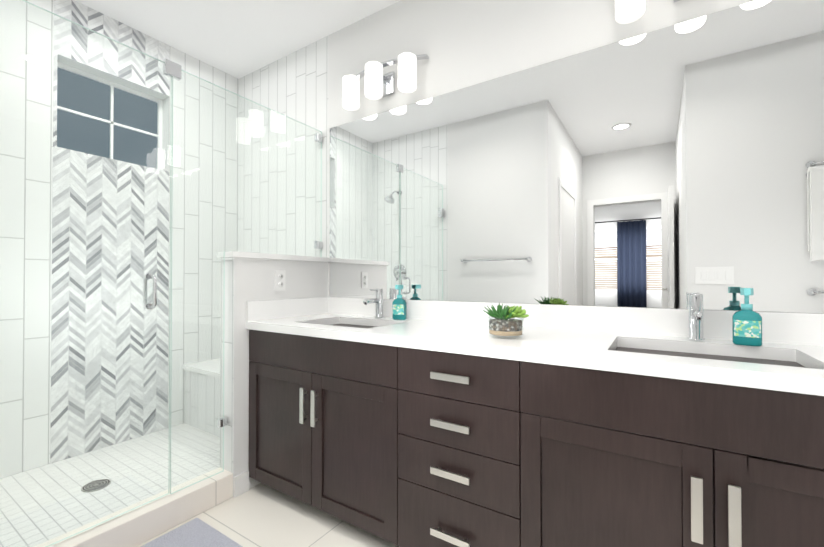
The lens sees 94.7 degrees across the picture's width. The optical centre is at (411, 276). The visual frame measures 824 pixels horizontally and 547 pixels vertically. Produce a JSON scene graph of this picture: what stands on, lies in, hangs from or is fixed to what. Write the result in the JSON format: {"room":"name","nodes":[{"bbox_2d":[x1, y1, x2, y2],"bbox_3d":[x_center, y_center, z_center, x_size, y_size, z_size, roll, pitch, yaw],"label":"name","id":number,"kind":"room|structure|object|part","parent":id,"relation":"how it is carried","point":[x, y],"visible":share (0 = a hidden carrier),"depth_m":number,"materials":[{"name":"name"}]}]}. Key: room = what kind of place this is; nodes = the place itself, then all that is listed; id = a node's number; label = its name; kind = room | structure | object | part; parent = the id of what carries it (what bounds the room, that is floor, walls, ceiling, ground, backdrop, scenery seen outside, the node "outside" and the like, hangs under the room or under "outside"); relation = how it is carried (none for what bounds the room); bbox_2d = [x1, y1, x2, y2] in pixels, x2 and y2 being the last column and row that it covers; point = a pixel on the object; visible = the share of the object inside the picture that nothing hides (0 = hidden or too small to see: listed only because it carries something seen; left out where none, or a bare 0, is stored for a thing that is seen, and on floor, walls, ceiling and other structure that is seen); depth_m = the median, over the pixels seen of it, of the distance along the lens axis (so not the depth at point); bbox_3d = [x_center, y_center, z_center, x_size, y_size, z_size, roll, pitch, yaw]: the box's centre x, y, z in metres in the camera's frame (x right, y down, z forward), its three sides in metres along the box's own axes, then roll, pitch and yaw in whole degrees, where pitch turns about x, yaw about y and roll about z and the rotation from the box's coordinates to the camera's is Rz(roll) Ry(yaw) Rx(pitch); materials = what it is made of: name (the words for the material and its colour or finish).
{"room":"bathroom","nodes":[
{"label":"bathroom","id":0,"kind":"room"},
{"bbox_2d":[0,423,219,546],"bbox_3d":[-1.474,1.065,2.046,0.870,0.090,1.700,0,-1,33],"label":"floor","id":1,"kind":"structure","parent":0,"point":[80,470],"depth_m":1.89,"materials":[{"name":"tile"}]},
{"bbox_2d":[81,479,110,491],"bbox_3d":[-1.536,1.015,1.848,0.112,0.005,0.112,0,-1,33],"label":"drain","id":2,"kind":"object","parent":1,"relation":"on","point":[102,485],"depth_m":1.84,"materials":[{"name":"silver metal"}]},
{"bbox_2d":[182,358,219,436],"bbox_3d":[-1.125,0.820,2.587,0.868,0.410,0.414,0,-1,33],"label":"shower bench","id":3,"kind":"object","parent":1,"relation":"on","point":[213,407],"depth_m":2.54,"materials":[{"name":"tile"}]},
{"bbox_2d":[0,0,238,478],"bbox_3d":[-1.929,-0.233,2.339,0.200,2.690,1.920,0,-1,33],"label":"wall","id":4,"kind":"structure","parent":0,"point":[90,18],"depth_m":2.26,"materials":[{"name":"tile"}]},
{"bbox_2d":[57,62,161,169],"bbox_3d":[-1.906,-0.975,2.408,0.030,0.515,0.576,0,-1,33],"label":"window","id":5,"kind":"structure","parent":4,"relation":"in","point":[123,153],"depth_m":2.39,"materials":[{"name":"glass"}]},
{"bbox_2d":[75,0,399,78],"bbox_3d":[-1.307,-1.609,-1.194,4.890,0.001,7.200,0,-1,33],"label":"ceiling","id":6,"kind":"structure","parent":0,"point":[238,39],"depth_m":2.37,"materials":[{"name":"white paint"}]},
{"bbox_2d":[136,483,399,546],"bbox_3d":[0.370,1.099,0.854,3.520,0.001,1.700,0,-1,33],"label":"floor","id":7,"kind":"structure","parent":0,"point":[261,515],"depth_m":1.70,"materials":[{"name":"tile"}]},
{"bbox_2d":[141,518,242,546],"bbox_3d":[-0.940,1.097,1.305,0.530,0.012,0.675,0,-1,33],"label":"bath mat","id":8,"kind":"object","parent":7,"relation":"on","point":[196,532],"visible":1,"depth_m":1.59,"materials":[{"name":"grey fabric"}]},
{"bbox_2d":[246,317,823,546],"bbox_3d":[0.301,0.687,1.556,2.401,0.838,0.600,0,-1,33],"label":"bathroom vanity","id":9,"kind":"object","parent":7,"relation":"on","point":[428,423],"depth_m":1.21,"materials":[{"name":"black wood"}]},
{"bbox_2d":[246,297,823,395],"bbox_3d":[0.304,0.241,1.565,2.401,0.234,0.586,0,-1,33],"label":"countertop","id":10,"kind":"structure","parent":9,"relation":"on","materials":[{"name":"white stone"}]},
{"bbox_2d":[294,321,405,332],"bbox_3d":[-0.311,0.310,1.949,0.490,0.102,0.340,0,-1,33],"label":"sink","id":11,"kind":"object","parent":10,"relation":"in","point":[338,326],"depth_m":1.75,"materials":[{"name":"white ceramic"}]},
{"bbox_2d":[363,289,383,317],"bbox_3d":[-0.214,0.150,2.101,0.054,0.164,0.163,0,-1,33],"label":"faucet","id":12,"kind":"object","parent":10,"relation":"on","point":[379,292],"depth_m":2.13,"materials":[{"name":"silver metal"}]},
{"bbox_2d":[392,285,406,319],"bbox_3d":[-0.071,0.138,2.050,0.076,0.187,0.069,0,-1,33],"label":"soap bottle","id":13,"kind":"object","parent":10,"relation":"on","point":[399,307],"visible":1,"depth_m":2.04,"materials":[{"name":"teal"}]},
{"bbox_2d":[483,303,528,338],"bbox_3d":[0.344,0.161,1.427,0.181,0.130,0.166,0,-1,33],"label":"potted plant","id":14,"kind":"object","parent":10,"relation":"on","point":[502,323],"visible":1,"depth_m":1.39,"materials":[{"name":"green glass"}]},
{"bbox_2d":[687,294,704,340],"bbox_3d":[0.992,0.143,1.322,0.054,0.164,0.163,0,-1,33],"label":"faucet","id":15,"kind":"object","parent":10,"relation":"on","point":[695,301],"depth_m":1.35,"materials":[{"name":"silver metal"}]},
{"bbox_2d":[606,341,823,380],"bbox_3d":[0.895,0.303,1.170,0.490,0.102,0.340,0,-1,33],"label":"sink","id":16,"kind":"object","parent":10,"relation":"in","point":[776,364],"depth_m":1.09,"materials":[{"name":"white ceramic"}]},
{"bbox_2d":[732,288,761,345],"bbox_3d":[1.100,0.131,1.246,0.074,0.187,0.067,0,-1,33],"label":"soap bottle","id":17,"kind":"object","parent":10,"relation":"on","point":[746,325],"visible":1,"depth_m":1.24,"materials":[{"name":"teal"}]},
{"bbox_2d":[220,257,327,488],"bbox_3d":[-0.773,0.508,2.222,0.120,1.207,0.651,0,-1,33],"label":"wall","id":18,"kind":"structure","parent":0,"point":[249,279],"depth_m":1.97,"materials":[{"name":"white paint"}]},
{"bbox_2d":[34,467,232,546],"bbox_3d":[-1.234,1.045,1.504,0.120,0.120,1.049,0,-1,33],"label":"shower curb","id":19,"kind":"structure","parent":18,"relation":"attached to","point":[141,524],"depth_m":1.62,"materials":[{"name":"tile"}]},
{"bbox_2d":[0,0,322,546],"bbox_3d":[-1.058,0.004,1.786,0.105,1.963,1.696,0,-1,33],"label":"glass","id":20,"kind":"object","parent":19,"relation":"on","point":[172,70],"visible":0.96,"depth_m":1.62,"materials":[{"name":"clear glass"}]},
{"bbox_3d":[-1.142,0.064,1.655,0.105,0.156,0.026,0,-1,33],"label":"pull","id":21,"kind":"part","parent":20,"relation":"part of","materials":[{"name":"silver metal"}]},
{"bbox_2d":[217,251,328,261],"bbox_3d":[-0.777,-0.111,2.221,0.150,0.030,0.666,0,-1,33],"label":"wall cap","id":22,"kind":"object","parent":18,"relation":"on","point":[230,254],"visible":0.71,"depth_m":2.08,"materials":[{"name":"white stone"}]},
{"bbox_2d":[275,270,285,290],"bbox_3d":[-0.746,0.021,2.150,0.009,0.116,0.070,0,-1,33],"label":"electrical outlet plate","id":23,"kind":"object","parent":18,"relation":"attached to","point":[280,275],"visible":1,"depth_m":2.15,"materials":[{"name":"white plastic"}]},
{"bbox_2d":[238,36,327,257],"bbox_3d":[-0.977,-0.229,2.808,1.090,2.690,0.100,0,-1,33],"label":"wall","id":24,"kind":"structure","parent":0,"point":[294,85],"depth_m":2.70,"materials":[{"name":"tile"}]},
{"bbox_2d":[328,0,823,313],"bbox_3d":[0.951,-0.239,1.562,3.500,2.690,0.100,0,-1,33],"label":"wall","id":25,"kind":"structure","parent":0,"point":[461,44],"depth_m":1.94,"materials":[{"name":"white paint"}]},
{"bbox_2d":[342,52,428,110],"bbox_3d":[-0.193,-1.099,2.145,0.570,0.189,0.174,0,-1,33],"label":"sconce","id":26,"kind":"object","parent":25,"relation":"attached to","point":[379,84],"visible":1,"depth_m":2.08,"materials":[{"name":"white glass"}]},
{"bbox_2d":[329,0,823,312],"bbox_3d":[0.418,-0.421,1.844,2.260,1.092,0.005,0,-1,33],"label":"mirror","id":27,"kind":"object","parent":25,"relation":"attached to","point":[674,166],"visible":1,"depth_m":1.57,"materials":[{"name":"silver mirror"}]},
{"bbox_2d":[615,0,679,23],"bbox_3d":[1.014,-1.106,1.366,0.570,0.189,0.174,0,-1,33],"label":"sconce","id":28,"kind":"object","parent":25,"relation":"attached to","point":[628,11],"visible":1,"depth_m":1.46,"materials":[{"name":"white glass"}]},
{"bbox_3d":[1.004,-1.097,1.350,0.502,0.171,0.136,0,-1,33],"label":"lamp shade","id":29,"kind":"part","parent":28,"relation":"part of","materials":[{"name":"white glass"}]},
{"bbox_3d":[1.890,-0.254,-0.116,0.100,2.690,1.700,0,-1,33],"label":"wall","id":30,"kind":"structure","parent":0,"visible":0},
{"bbox_2d":[233,471,248,497],"bbox_3d":[-0.080,1.042,0.047,3.400,0.100,3.545,0,-1,33],"label":"baseboard","id":31,"kind":"structure","parent":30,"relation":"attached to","point":[240,483],"depth_m":1.94,"materials":[{"name":"white"}]}
]}

